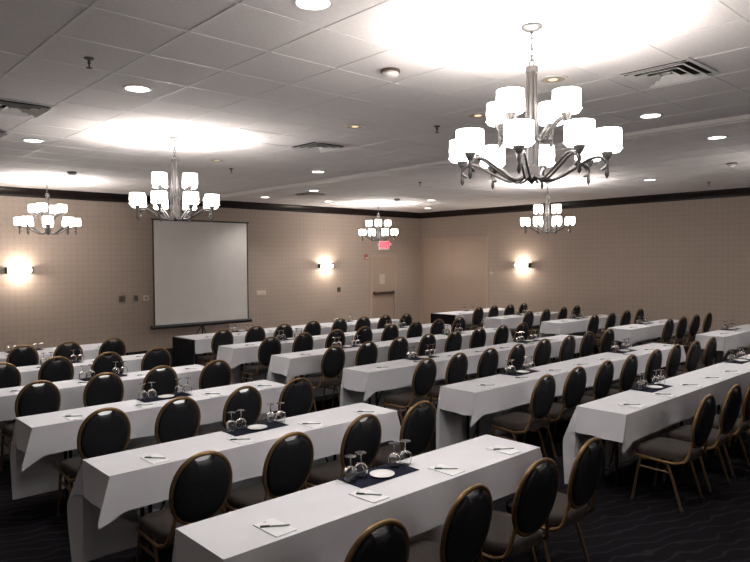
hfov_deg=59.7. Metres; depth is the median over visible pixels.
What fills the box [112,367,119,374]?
bowl
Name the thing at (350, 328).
tablecloth
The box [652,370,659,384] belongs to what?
water goblet
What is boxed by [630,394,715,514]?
banquet chair
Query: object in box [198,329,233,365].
banquet chair
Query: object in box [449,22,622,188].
chandelier
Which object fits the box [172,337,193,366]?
table skirt
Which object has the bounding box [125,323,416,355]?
baseboard
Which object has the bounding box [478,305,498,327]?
banquet chair
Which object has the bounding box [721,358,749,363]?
napkin
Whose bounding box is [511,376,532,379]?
notepad
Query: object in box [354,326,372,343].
banquet chair
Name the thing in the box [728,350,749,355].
banquet chair
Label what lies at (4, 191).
trim
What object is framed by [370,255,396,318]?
door
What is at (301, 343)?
banquet chair
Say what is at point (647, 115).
recessed light
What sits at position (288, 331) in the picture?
banquet chair
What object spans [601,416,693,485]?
folding table
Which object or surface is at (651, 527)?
floor
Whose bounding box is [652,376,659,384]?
bowl
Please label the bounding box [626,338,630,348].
water goblet
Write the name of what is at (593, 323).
banquet chair
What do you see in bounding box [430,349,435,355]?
bowl
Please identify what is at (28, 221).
chandelier
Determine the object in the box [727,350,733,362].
water goblet
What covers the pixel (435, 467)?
ballpoint pen
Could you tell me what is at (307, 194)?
ceiling vent
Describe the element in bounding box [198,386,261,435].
banquet chair
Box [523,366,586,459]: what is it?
banquet chair
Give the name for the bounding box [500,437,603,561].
banquet chair
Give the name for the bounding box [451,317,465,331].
banquet chair
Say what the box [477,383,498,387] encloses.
notepad
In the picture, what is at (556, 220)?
chandelier
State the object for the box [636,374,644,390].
water goblet
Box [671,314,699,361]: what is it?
banquet chair
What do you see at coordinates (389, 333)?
banquet chair
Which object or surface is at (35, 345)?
water goblet
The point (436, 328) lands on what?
banquet chair
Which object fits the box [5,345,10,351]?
bowl
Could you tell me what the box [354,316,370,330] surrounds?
banquet chair
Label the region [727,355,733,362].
bowl
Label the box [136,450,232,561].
banquet chair
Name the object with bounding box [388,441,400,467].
water goblet
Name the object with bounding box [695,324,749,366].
tablecloth
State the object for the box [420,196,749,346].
wall
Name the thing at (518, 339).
water goblet
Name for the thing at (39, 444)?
tablecloth
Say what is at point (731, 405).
banquet chair
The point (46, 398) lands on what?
banquet chair
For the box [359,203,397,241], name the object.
chandelier
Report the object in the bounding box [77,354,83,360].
bowl
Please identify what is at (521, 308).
banquet chair
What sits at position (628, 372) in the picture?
banquet chair
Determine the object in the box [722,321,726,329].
water goblet
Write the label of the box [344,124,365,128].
recessed light
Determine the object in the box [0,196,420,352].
wall
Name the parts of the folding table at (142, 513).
leg, leg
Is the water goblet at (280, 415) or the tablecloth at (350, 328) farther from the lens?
the tablecloth at (350, 328)
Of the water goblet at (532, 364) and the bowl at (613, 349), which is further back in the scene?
the bowl at (613, 349)
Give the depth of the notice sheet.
19.23 m
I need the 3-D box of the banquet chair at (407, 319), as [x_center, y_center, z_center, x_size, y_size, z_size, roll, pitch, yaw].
[0.476,1.140,13.742,0.454,0.957,0.572,-2,3,-43]
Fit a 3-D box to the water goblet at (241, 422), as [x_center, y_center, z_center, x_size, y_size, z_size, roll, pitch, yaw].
[-1.032,1.069,5.036,0.084,0.151,0.084,-2,3,-43]
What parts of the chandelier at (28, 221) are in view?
lamp shade, lamp shade, arm, lamp shade, arm, arm, lamp shade, lamp shade, arm, lamp shade, arm, arm, lamp shade, arm, lamp shade, lamp shade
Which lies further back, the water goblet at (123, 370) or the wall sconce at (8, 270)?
the wall sconce at (8, 270)
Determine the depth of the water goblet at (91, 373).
7.28 m
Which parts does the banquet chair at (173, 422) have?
seat, frame, backrest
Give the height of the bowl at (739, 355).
0.092 m
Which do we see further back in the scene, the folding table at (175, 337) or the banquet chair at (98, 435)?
the folding table at (175, 337)
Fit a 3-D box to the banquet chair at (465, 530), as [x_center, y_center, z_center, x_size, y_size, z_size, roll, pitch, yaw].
[0.301,1.478,3.423,0.572,0.957,0.454,1,3,45]
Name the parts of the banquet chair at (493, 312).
backrest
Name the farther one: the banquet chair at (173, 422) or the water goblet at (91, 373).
the water goblet at (91, 373)
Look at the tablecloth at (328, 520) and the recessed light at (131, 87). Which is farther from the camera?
the recessed light at (131, 87)
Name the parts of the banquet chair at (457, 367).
seat, backrest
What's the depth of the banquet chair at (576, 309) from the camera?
15.48 m
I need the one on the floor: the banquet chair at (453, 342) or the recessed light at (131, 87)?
the banquet chair at (453, 342)
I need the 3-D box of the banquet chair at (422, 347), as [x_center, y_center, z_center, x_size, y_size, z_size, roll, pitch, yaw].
[0.628,1.260,10.041,0.454,0.957,0.572,-2,3,-44]
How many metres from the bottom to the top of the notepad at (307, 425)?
0.005 m
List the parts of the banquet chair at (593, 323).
frame, backrest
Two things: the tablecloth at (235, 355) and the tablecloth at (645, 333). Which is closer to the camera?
the tablecloth at (235, 355)
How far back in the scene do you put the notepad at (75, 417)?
5.45 m
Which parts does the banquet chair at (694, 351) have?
seat, frame, backrest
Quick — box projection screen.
[150,218,251,334]
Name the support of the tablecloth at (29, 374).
on the folding table
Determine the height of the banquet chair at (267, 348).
0.957 m
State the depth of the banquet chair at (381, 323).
13.16 m
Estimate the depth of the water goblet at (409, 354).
8.51 m
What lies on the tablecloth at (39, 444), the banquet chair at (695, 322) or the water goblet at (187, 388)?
the water goblet at (187, 388)
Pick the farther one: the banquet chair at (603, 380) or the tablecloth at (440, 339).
the tablecloth at (440, 339)
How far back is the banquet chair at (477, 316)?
15.25 m
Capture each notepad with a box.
[62,414,85,420]
[134,403,155,408]
[140,453,170,464]
[203,392,222,396]
[227,436,254,444]
[253,518,296,537]
[255,384,274,388]
[298,421,324,427]
[348,488,388,503]
[353,409,378,414]
[428,464,464,475]
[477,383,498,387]
[486,445,520,454]
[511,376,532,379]
[545,369,564,372]
[618,402,645,407]
[650,392,675,397]
[678,383,701,387]
[701,376,723,379]
[720,370,741,373]
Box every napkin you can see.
[79,373,126,380]
[136,392,191,402]
[221,421,287,436]
[336,464,418,488]
[404,355,438,360]
[501,369,538,375]
[515,339,539,342]
[608,349,636,353]
[630,383,671,392]
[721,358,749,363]
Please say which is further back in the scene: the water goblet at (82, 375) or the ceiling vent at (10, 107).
the water goblet at (82, 375)
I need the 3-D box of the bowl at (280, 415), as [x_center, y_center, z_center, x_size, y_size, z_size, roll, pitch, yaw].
[-0.763,1.088,5.282,0.084,0.092,0.084,-2,3,-43]
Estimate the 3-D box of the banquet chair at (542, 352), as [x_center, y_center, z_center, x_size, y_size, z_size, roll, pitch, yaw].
[2.189,1.273,9.306,0.454,0.957,0.572,-2,2,-41]
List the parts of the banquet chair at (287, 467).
seat, backrest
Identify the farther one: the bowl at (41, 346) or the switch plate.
the switch plate
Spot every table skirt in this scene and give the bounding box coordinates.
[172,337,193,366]
[431,313,454,326]
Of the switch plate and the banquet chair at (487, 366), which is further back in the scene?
the switch plate
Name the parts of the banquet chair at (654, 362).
seat, frame, backrest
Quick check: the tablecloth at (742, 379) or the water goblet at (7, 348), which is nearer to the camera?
the tablecloth at (742, 379)
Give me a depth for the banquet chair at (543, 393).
6.34 m
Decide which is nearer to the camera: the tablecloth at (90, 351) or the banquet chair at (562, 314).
the tablecloth at (90, 351)
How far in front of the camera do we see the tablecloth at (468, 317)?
15.98 m
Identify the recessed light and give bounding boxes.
[22,138,43,142]
[122,84,151,92]
[209,159,224,161]
[292,0,333,10]
[311,170,325,172]
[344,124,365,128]
[466,112,486,117]
[538,75,567,83]
[638,113,662,118]
[706,135,727,139]
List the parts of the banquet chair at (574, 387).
seat, leg, frame, backrest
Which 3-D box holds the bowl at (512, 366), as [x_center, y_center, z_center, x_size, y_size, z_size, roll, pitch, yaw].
[1.558,1.002,7.444,0.084,0.092,0.084,-2,3,-43]
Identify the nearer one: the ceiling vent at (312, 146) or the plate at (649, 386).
the plate at (649, 386)
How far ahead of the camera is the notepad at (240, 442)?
4.72 m
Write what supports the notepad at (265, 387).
on the tablecloth at (39, 444)
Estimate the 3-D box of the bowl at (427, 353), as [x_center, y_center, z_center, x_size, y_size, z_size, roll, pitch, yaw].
[0.712,0.964,8.791,0.084,0.092,0.084,-2,3,-43]
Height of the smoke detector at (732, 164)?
0.058 m
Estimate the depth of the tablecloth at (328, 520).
3.50 m
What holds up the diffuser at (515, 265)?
attached to the wall sconce at (515, 265)
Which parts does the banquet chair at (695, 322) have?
seat, frame, backrest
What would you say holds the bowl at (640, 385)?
on the water goblet at (640, 385)
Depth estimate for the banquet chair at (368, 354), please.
8.92 m
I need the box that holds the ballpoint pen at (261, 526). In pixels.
[260,524,289,527]
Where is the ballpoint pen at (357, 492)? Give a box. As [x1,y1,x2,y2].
[356,492,381,494]
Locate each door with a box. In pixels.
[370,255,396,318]
[420,236,487,323]
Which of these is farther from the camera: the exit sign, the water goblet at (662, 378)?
the exit sign
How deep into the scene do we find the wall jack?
14.01 m
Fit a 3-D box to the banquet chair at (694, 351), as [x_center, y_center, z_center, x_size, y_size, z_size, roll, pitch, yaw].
[4.127,1.271,8.965,0.454,0.957,0.572,-2,3,-42]
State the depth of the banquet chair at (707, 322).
13.19 m
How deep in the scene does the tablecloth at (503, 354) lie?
9.85 m
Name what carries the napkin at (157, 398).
on the tablecloth at (39, 444)
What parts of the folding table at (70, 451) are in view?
leg, leg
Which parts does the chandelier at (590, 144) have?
lamp shade, lamp shade, arm, lamp shade, arm, lamp shade, arm, arm, lamp shade, arm, lamp shade, arm, chain, arm, lamp shade, arm, lamp shade, arm, arm, arm, lamp shade, arm, lamp shade, lamp shade, lamp shade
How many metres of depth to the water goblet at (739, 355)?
8.33 m
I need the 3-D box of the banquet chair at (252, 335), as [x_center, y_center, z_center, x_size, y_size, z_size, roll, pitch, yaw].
[-2.197,1.235,11.378,0.454,0.957,0.572,-2,2,-41]
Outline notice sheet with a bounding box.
[380,274,384,283]
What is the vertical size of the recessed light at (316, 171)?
0.012 m
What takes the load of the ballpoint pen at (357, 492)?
on the notepad at (373, 499)
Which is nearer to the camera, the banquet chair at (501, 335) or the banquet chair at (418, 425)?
the banquet chair at (418, 425)
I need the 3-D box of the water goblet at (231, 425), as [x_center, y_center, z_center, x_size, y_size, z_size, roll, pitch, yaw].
[-1.091,1.071,4.968,0.084,0.151,0.084,-2,3,-43]
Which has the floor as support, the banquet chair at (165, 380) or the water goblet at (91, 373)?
the banquet chair at (165, 380)
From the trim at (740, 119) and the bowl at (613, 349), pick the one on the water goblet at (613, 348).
the bowl at (613, 349)
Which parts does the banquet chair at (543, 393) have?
rail, seat, leg, backrest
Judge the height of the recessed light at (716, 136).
0.012 m
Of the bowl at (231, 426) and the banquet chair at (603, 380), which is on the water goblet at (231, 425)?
the bowl at (231, 426)
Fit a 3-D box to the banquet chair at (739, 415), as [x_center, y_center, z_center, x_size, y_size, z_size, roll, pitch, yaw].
[3.877,1.346,6.745,0.454,0.957,0.572,-2,3,-44]
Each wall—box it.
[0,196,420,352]
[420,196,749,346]
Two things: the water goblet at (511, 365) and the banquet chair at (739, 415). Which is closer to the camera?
the banquet chair at (739, 415)
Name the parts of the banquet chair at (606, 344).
frame, backrest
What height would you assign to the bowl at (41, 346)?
0.092 m
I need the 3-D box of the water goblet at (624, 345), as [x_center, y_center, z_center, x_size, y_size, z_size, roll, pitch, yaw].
[3.549,0.899,9.293,0.084,0.151,0.084,-2,3,-43]
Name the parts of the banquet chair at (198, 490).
leg, rail, leg, seat, backrest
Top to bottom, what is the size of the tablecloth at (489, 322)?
0.701 m
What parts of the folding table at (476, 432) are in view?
leg, leg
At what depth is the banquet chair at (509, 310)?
16.04 m
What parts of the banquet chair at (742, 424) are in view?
seat, leg, frame, leg, backrest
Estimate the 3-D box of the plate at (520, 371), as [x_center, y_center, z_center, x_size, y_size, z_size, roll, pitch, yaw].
[1.689,1.039,7.467,0.152,0.014,0.152,-2,3,-43]
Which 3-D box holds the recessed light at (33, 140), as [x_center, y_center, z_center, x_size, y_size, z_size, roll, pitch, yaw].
[-4.014,-1.648,7.676,0.236,0.012,0.236,-2,3,-43]
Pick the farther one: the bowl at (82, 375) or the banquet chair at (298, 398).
the bowl at (82, 375)
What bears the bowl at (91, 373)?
on the water goblet at (91, 373)
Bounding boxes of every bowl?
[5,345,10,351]
[39,343,44,348]
[40,358,46,364]
[70,355,76,361]
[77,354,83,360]
[79,371,86,379]
[87,370,94,378]
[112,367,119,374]
[120,366,127,374]
[138,390,147,399]
[147,388,155,398]
[174,385,182,394]
[183,384,191,392]
[226,420,236,432]
[236,418,246,430]
[265,412,275,423]
[276,410,285,421]
[344,466,357,482]
[355,462,367,478]
[388,452,400,467]
[399,450,411,465]
[406,352,411,358]
[411,351,416,358]
[425,349,430,355]
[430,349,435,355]
[504,366,511,374]
[510,365,515,372]
[523,362,529,370]
[529,362,534,369]
[611,346,616,352]
[622,343,627,349]
[636,381,644,390]
[641,380,647,388]
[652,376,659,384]
[658,375,664,383]
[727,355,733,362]
[736,352,742,358]
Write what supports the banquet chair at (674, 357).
on the floor
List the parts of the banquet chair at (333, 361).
seat, leg, frame, backrest, leg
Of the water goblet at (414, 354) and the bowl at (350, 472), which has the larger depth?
the water goblet at (414, 354)
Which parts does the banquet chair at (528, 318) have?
backrest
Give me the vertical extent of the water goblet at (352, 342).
0.151 m
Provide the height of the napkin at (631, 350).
0.032 m
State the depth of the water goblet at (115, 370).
7.46 m
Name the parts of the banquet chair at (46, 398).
leg, seat, leg, frame, backrest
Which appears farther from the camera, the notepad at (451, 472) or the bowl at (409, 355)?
the bowl at (409, 355)
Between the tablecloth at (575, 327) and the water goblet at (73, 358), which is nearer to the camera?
the water goblet at (73, 358)
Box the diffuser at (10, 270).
[8,268,31,272]
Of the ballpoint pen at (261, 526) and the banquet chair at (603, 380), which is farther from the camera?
the banquet chair at (603, 380)
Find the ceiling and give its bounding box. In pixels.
[0,0,749,212]
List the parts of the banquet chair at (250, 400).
seat, frame, backrest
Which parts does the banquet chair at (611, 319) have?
seat, frame, backrest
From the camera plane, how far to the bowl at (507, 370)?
7.35 m
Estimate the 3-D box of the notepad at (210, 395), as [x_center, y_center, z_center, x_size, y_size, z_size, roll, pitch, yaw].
[-1.579,1.105,6.362,0.120,0.005,0.200,-2,3,-44]
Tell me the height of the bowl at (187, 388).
0.092 m
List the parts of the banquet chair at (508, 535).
seat, leg, backrest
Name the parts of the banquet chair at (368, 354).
leg, frame, backrest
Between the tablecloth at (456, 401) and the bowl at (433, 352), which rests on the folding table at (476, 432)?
the tablecloth at (456, 401)
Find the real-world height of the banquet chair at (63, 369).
0.957 m
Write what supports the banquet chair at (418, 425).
on the floor
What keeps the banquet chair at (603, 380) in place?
on the floor
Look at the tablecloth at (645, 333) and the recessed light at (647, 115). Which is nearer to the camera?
the recessed light at (647, 115)
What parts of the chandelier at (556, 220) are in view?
lamp shade, arm, lamp shade, lamp shade, arm, arm, lamp shade, lamp shade, arm, lamp shade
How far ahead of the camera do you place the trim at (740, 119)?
9.11 m
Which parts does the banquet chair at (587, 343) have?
frame, backrest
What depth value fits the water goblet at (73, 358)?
8.49 m
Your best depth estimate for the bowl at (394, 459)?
4.08 m
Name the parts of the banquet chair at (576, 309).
backrest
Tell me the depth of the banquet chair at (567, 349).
9.43 m
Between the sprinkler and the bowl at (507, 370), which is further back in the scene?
the bowl at (507, 370)
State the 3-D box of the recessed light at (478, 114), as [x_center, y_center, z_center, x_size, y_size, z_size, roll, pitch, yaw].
[1.024,-1.643,6.499,0.236,0.014,0.236,-2,3,-43]
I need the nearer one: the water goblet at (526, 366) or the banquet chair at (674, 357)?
the water goblet at (526, 366)
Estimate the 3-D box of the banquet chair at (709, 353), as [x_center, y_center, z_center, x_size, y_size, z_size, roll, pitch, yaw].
[4.561,1.255,9.380,0.454,0.957,0.572,-2,3,-44]
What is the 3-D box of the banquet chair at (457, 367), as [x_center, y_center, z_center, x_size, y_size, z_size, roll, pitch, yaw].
[0.827,1.325,8.005,0.454,0.957,0.572,-2,3,-44]
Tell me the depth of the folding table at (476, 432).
6.93 m
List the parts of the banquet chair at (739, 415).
seat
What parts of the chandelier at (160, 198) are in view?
lamp shade, arm, arm, lamp shade, lamp shade, lamp shade, arm, arm, arm, arm, arm, arm, lamp shade, lamp shade, lamp shade, lamp shade, arm, arm, lamp shade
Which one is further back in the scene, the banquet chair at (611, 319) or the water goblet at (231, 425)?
the banquet chair at (611, 319)
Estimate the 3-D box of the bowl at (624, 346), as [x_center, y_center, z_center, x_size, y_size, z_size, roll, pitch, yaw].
[3.549,0.928,9.294,0.084,0.092,0.084,-2,3,-43]
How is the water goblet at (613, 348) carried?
on the napkin at (631, 350)
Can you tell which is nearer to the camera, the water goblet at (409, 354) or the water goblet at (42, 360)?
the water goblet at (42, 360)
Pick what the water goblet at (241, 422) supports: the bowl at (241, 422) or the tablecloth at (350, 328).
the bowl at (241, 422)
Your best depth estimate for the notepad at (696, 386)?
6.64 m
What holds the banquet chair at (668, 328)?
on the floor
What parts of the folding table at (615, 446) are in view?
leg, leg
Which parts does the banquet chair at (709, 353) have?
seat, frame, backrest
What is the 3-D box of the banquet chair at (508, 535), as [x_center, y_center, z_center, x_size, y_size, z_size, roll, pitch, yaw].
[0.761,1.461,3.855,0.454,0.957,0.572,-2,2,-40]
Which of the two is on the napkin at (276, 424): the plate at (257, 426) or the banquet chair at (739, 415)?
the plate at (257, 426)
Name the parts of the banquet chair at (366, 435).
seat, backrest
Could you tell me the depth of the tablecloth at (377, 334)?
12.13 m
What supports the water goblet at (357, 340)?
on the tablecloth at (283, 368)
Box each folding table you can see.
[64,450,72,497]
[140,454,335,561]
[175,337,205,365]
[241,362,253,382]
[368,375,466,405]
[466,396,566,439]
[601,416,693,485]
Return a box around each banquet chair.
[0,362,20,388]
[0,380,60,483]
[6,345,38,366]
[38,356,73,383]
[53,341,82,360]
[56,407,130,518]
[83,372,123,406]
[91,352,122,374]
[98,337,125,355]
[134,396,200,448]
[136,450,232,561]
[141,347,170,370]
[142,365,177,395]
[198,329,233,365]
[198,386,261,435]
[199,360,231,389]
[225,431,313,512]
[241,336,280,382]
[245,326,265,342]
[257,377,313,422]
[274,323,292,337]
[292,332,313,351]
[300,413,381,490]
[301,345,344,411]
[303,320,320,335]
[325,329,344,347]
[331,318,346,332]
[331,341,377,406]
[344,519,409,561]
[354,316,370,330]
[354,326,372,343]
[369,401,435,468]
[377,315,391,328]
[381,324,398,340]
[382,358,436,421]
[388,337,408,360]
[399,313,411,325]
[407,321,422,337]
[408,484,492,561]
[417,333,435,355]
[427,352,467,412]
[430,319,444,334]
[444,331,461,352]
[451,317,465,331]
[464,348,498,380]
[465,307,483,330]
[469,327,485,348]
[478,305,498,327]
[482,458,558,561]
[491,374,555,457]
[493,325,508,344]
[495,343,524,374]
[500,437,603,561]
[503,304,514,315]
[511,311,533,340]
[514,322,528,341]
[518,303,527,313]
[522,339,550,368]
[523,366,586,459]
[528,309,550,337]
[548,335,575,363]
[552,360,613,441]
[553,331,593,362]
[557,307,566,319]
[570,305,580,317]
[574,329,614,357]
[576,314,598,355]
[584,354,637,396]
[592,312,615,354]
[598,310,630,352]
[611,349,661,389]
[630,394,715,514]
[634,309,643,322]
[635,344,680,381]
[638,319,673,345]
[653,316,686,364]
[659,341,700,376]
[661,384,741,495]
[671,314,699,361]
[677,337,716,371]
[680,312,711,353]
[686,382,749,478]
[713,407,749,456]
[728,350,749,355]
[733,399,747,443]
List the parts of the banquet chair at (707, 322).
backrest, frame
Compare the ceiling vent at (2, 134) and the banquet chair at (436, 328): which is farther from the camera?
the banquet chair at (436, 328)
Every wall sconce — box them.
[5,267,33,273]
[318,264,333,267]
[513,263,530,267]
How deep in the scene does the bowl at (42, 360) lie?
8.23 m
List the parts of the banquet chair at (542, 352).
frame, backrest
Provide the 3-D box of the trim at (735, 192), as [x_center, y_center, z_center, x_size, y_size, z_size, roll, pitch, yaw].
[7.883,-1.831,13.230,0.110,0.170,19.170,-2,3,-43]
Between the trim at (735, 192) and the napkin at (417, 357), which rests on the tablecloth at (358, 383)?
the napkin at (417, 357)
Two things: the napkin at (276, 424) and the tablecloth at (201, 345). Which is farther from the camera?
the tablecloth at (201, 345)
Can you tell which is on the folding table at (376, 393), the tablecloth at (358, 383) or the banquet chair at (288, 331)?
the tablecloth at (358, 383)
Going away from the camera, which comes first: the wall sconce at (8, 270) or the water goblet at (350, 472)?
the water goblet at (350, 472)
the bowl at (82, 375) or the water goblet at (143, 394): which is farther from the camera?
the bowl at (82, 375)
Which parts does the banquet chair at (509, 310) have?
backrest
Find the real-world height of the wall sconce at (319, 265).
0.120 m
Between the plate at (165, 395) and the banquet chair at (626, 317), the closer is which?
the plate at (165, 395)
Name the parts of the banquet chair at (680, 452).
leg, rail, leg, seat, leg, frame, leg, backrest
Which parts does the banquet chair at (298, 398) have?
frame, backrest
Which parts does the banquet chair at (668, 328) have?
seat, frame, backrest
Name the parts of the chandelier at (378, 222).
lamp shade, lamp shade, lamp shade, lamp shade, lamp shade, lamp shade, lamp shade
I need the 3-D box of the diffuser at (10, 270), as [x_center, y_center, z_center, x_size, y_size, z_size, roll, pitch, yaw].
[-6.855,-0.206,12.602,0.420,0.090,0.070,-2,3,-43]
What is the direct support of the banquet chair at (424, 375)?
on the floor
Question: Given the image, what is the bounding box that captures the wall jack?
[119,296,124,301]
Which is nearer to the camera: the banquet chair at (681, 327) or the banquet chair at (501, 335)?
the banquet chair at (501, 335)
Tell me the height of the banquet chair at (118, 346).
0.957 m
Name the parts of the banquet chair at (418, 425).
seat, backrest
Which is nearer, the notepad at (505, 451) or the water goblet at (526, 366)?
the notepad at (505, 451)
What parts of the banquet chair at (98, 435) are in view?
leg, rail, leg, seat, frame, backrest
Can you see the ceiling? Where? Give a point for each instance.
(241, 83)
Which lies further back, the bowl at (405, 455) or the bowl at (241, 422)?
the bowl at (241, 422)
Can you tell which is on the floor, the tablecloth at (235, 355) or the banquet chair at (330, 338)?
the banquet chair at (330, 338)
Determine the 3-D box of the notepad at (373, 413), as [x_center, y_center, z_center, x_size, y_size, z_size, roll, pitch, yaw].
[-0.075,1.120,5.570,0.120,0.005,0.200,-2,2,-41]
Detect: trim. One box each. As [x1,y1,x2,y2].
[0,186,420,218]
[199,114,749,200]
[421,187,749,218]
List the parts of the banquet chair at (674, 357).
seat, frame, backrest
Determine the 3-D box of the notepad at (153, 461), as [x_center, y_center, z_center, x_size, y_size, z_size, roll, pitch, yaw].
[-1.447,1.171,4.306,0.120,0.005,0.200,-2,3,-44]
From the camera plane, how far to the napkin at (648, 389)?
6.47 m
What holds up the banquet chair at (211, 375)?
on the floor
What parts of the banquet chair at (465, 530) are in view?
seat, frame, backrest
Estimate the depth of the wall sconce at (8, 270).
12.57 m
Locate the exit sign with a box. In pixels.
[377,241,391,249]
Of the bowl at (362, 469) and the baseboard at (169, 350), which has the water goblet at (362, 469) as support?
the bowl at (362, 469)
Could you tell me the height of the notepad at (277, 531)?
0.005 m
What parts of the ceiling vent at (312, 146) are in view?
frame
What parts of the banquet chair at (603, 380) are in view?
leg, seat, frame, backrest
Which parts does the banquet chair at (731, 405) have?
leg, seat, leg, frame, leg, backrest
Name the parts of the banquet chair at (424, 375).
leg, seat, backrest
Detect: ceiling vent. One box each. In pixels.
[0,98,56,117]
[0,130,14,138]
[288,141,348,152]
[291,192,325,196]
[613,57,718,87]
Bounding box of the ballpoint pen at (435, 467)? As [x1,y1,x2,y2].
[434,467,457,468]
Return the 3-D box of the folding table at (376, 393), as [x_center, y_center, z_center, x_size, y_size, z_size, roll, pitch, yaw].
[0.679,1.401,8.559,2.440,0.747,0.440,-2,3,-43]
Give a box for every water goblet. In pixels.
[5,341,10,351]
[32,339,37,348]
[39,338,44,348]
[40,353,46,364]
[70,350,76,361]
[77,349,83,360]
[79,365,86,379]
[87,364,94,378]
[112,361,119,374]
[120,361,127,374]
[138,383,147,399]
[147,382,155,398]
[174,378,182,394]
[183,377,191,392]
[226,411,236,432]
[236,409,246,430]
[265,403,275,423]
[276,402,285,421]
[344,454,357,482]
[350,335,355,345]
[355,335,359,344]
[355,451,367,478]
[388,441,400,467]
[399,439,411,465]
[406,347,411,358]
[411,347,416,358]
[425,345,430,355]
[430,344,435,355]
[504,360,511,374]
[510,359,515,372]
[516,332,521,341]
[523,357,529,370]
[529,330,533,339]
[529,356,534,369]
[611,341,616,352]
[622,339,627,349]
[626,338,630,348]
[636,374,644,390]
[640,373,647,388]
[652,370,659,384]
[658,369,664,383]
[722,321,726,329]
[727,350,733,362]
[736,347,742,358]
[740,346,746,358]
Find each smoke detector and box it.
[67,171,76,175]
[380,67,399,78]
[726,162,736,166]
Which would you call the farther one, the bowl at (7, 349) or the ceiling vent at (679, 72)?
the bowl at (7, 349)
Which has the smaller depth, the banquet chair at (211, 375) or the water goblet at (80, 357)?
the banquet chair at (211, 375)
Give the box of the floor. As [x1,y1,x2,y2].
[0,344,749,561]
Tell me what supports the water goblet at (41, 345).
on the tablecloth at (90, 351)
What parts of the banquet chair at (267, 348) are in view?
seat, backrest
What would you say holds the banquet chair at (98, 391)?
on the floor
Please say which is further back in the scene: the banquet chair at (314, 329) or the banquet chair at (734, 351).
the banquet chair at (314, 329)
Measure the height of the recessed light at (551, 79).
0.014 m
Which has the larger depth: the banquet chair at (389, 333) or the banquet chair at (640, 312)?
the banquet chair at (640, 312)
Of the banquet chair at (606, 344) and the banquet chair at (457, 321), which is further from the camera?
the banquet chair at (457, 321)
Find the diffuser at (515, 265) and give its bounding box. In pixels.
[514,264,527,266]
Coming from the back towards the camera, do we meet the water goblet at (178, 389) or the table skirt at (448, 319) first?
the table skirt at (448, 319)
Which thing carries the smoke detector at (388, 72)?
attached to the ceiling
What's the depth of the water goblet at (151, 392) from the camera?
6.18 m
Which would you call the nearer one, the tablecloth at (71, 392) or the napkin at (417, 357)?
the tablecloth at (71, 392)
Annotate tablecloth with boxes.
[0,343,101,366]
[0,364,204,454]
[10,380,284,499]
[17,354,144,385]
[67,402,400,561]
[172,435,542,561]
[175,326,303,365]
[216,333,354,384]
[267,339,417,396]
[296,318,398,334]
[340,348,490,411]
[345,323,450,341]
[398,328,512,353]
[436,360,600,449]
[437,308,517,324]
[471,335,582,378]
[483,312,558,341]
[539,314,619,344]
[563,372,732,483]
[570,343,685,389]
[607,319,688,348]
[687,354,749,424]
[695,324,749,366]
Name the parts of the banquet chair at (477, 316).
seat, backrest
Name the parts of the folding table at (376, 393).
leg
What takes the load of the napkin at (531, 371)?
on the tablecloth at (456, 401)
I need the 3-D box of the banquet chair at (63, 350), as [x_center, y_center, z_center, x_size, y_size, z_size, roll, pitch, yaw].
[-4.454,1.316,9.358,0.454,0.957,0.572,-2,2,-41]
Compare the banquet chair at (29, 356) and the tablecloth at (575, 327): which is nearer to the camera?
the banquet chair at (29, 356)
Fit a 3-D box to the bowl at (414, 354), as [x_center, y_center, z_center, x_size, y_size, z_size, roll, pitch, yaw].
[0.506,0.971,8.606,0.084,0.092,0.084,-2,3,-43]
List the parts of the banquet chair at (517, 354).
frame, backrest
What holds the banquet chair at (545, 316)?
on the floor
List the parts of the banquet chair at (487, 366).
frame, backrest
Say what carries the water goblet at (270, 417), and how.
on the napkin at (276, 424)
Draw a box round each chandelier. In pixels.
[14,179,80,235]
[129,136,219,221]
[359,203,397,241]
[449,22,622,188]
[520,182,574,233]
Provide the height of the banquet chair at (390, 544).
0.957 m
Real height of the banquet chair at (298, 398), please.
0.957 m
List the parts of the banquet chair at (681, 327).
seat, frame, backrest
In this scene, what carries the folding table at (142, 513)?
on the floor
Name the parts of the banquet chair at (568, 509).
leg, seat, leg, backrest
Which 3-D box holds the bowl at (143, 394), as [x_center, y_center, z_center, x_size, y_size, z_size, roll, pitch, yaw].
[-2.179,1.070,6.142,0.084,0.092,0.084,-2,3,-43]
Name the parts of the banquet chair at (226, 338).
seat, backrest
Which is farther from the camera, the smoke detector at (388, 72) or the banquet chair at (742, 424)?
the banquet chair at (742, 424)
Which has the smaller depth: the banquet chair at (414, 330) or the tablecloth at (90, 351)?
the tablecloth at (90, 351)
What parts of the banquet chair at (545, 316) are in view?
seat, backrest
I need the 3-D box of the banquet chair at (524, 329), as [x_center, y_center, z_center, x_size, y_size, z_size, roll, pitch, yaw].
[2.422,1.194,11.674,0.454,0.957,0.572,-2,3,-43]
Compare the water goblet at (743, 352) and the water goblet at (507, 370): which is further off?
the water goblet at (743, 352)
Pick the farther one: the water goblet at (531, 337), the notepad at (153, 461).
the water goblet at (531, 337)
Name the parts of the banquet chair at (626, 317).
backrest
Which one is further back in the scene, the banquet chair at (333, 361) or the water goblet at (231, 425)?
the banquet chair at (333, 361)
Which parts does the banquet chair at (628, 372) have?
seat, frame, backrest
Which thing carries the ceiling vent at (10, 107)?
in the ceiling
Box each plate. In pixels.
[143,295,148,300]
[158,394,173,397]
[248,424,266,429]
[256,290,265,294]
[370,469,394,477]
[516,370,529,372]
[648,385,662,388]
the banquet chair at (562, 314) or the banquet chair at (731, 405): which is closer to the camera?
the banquet chair at (731, 405)
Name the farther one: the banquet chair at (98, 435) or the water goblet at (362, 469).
the banquet chair at (98, 435)
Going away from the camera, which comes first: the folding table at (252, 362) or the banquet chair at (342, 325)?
the folding table at (252, 362)
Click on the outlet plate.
(145, 297)
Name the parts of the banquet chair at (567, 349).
frame, backrest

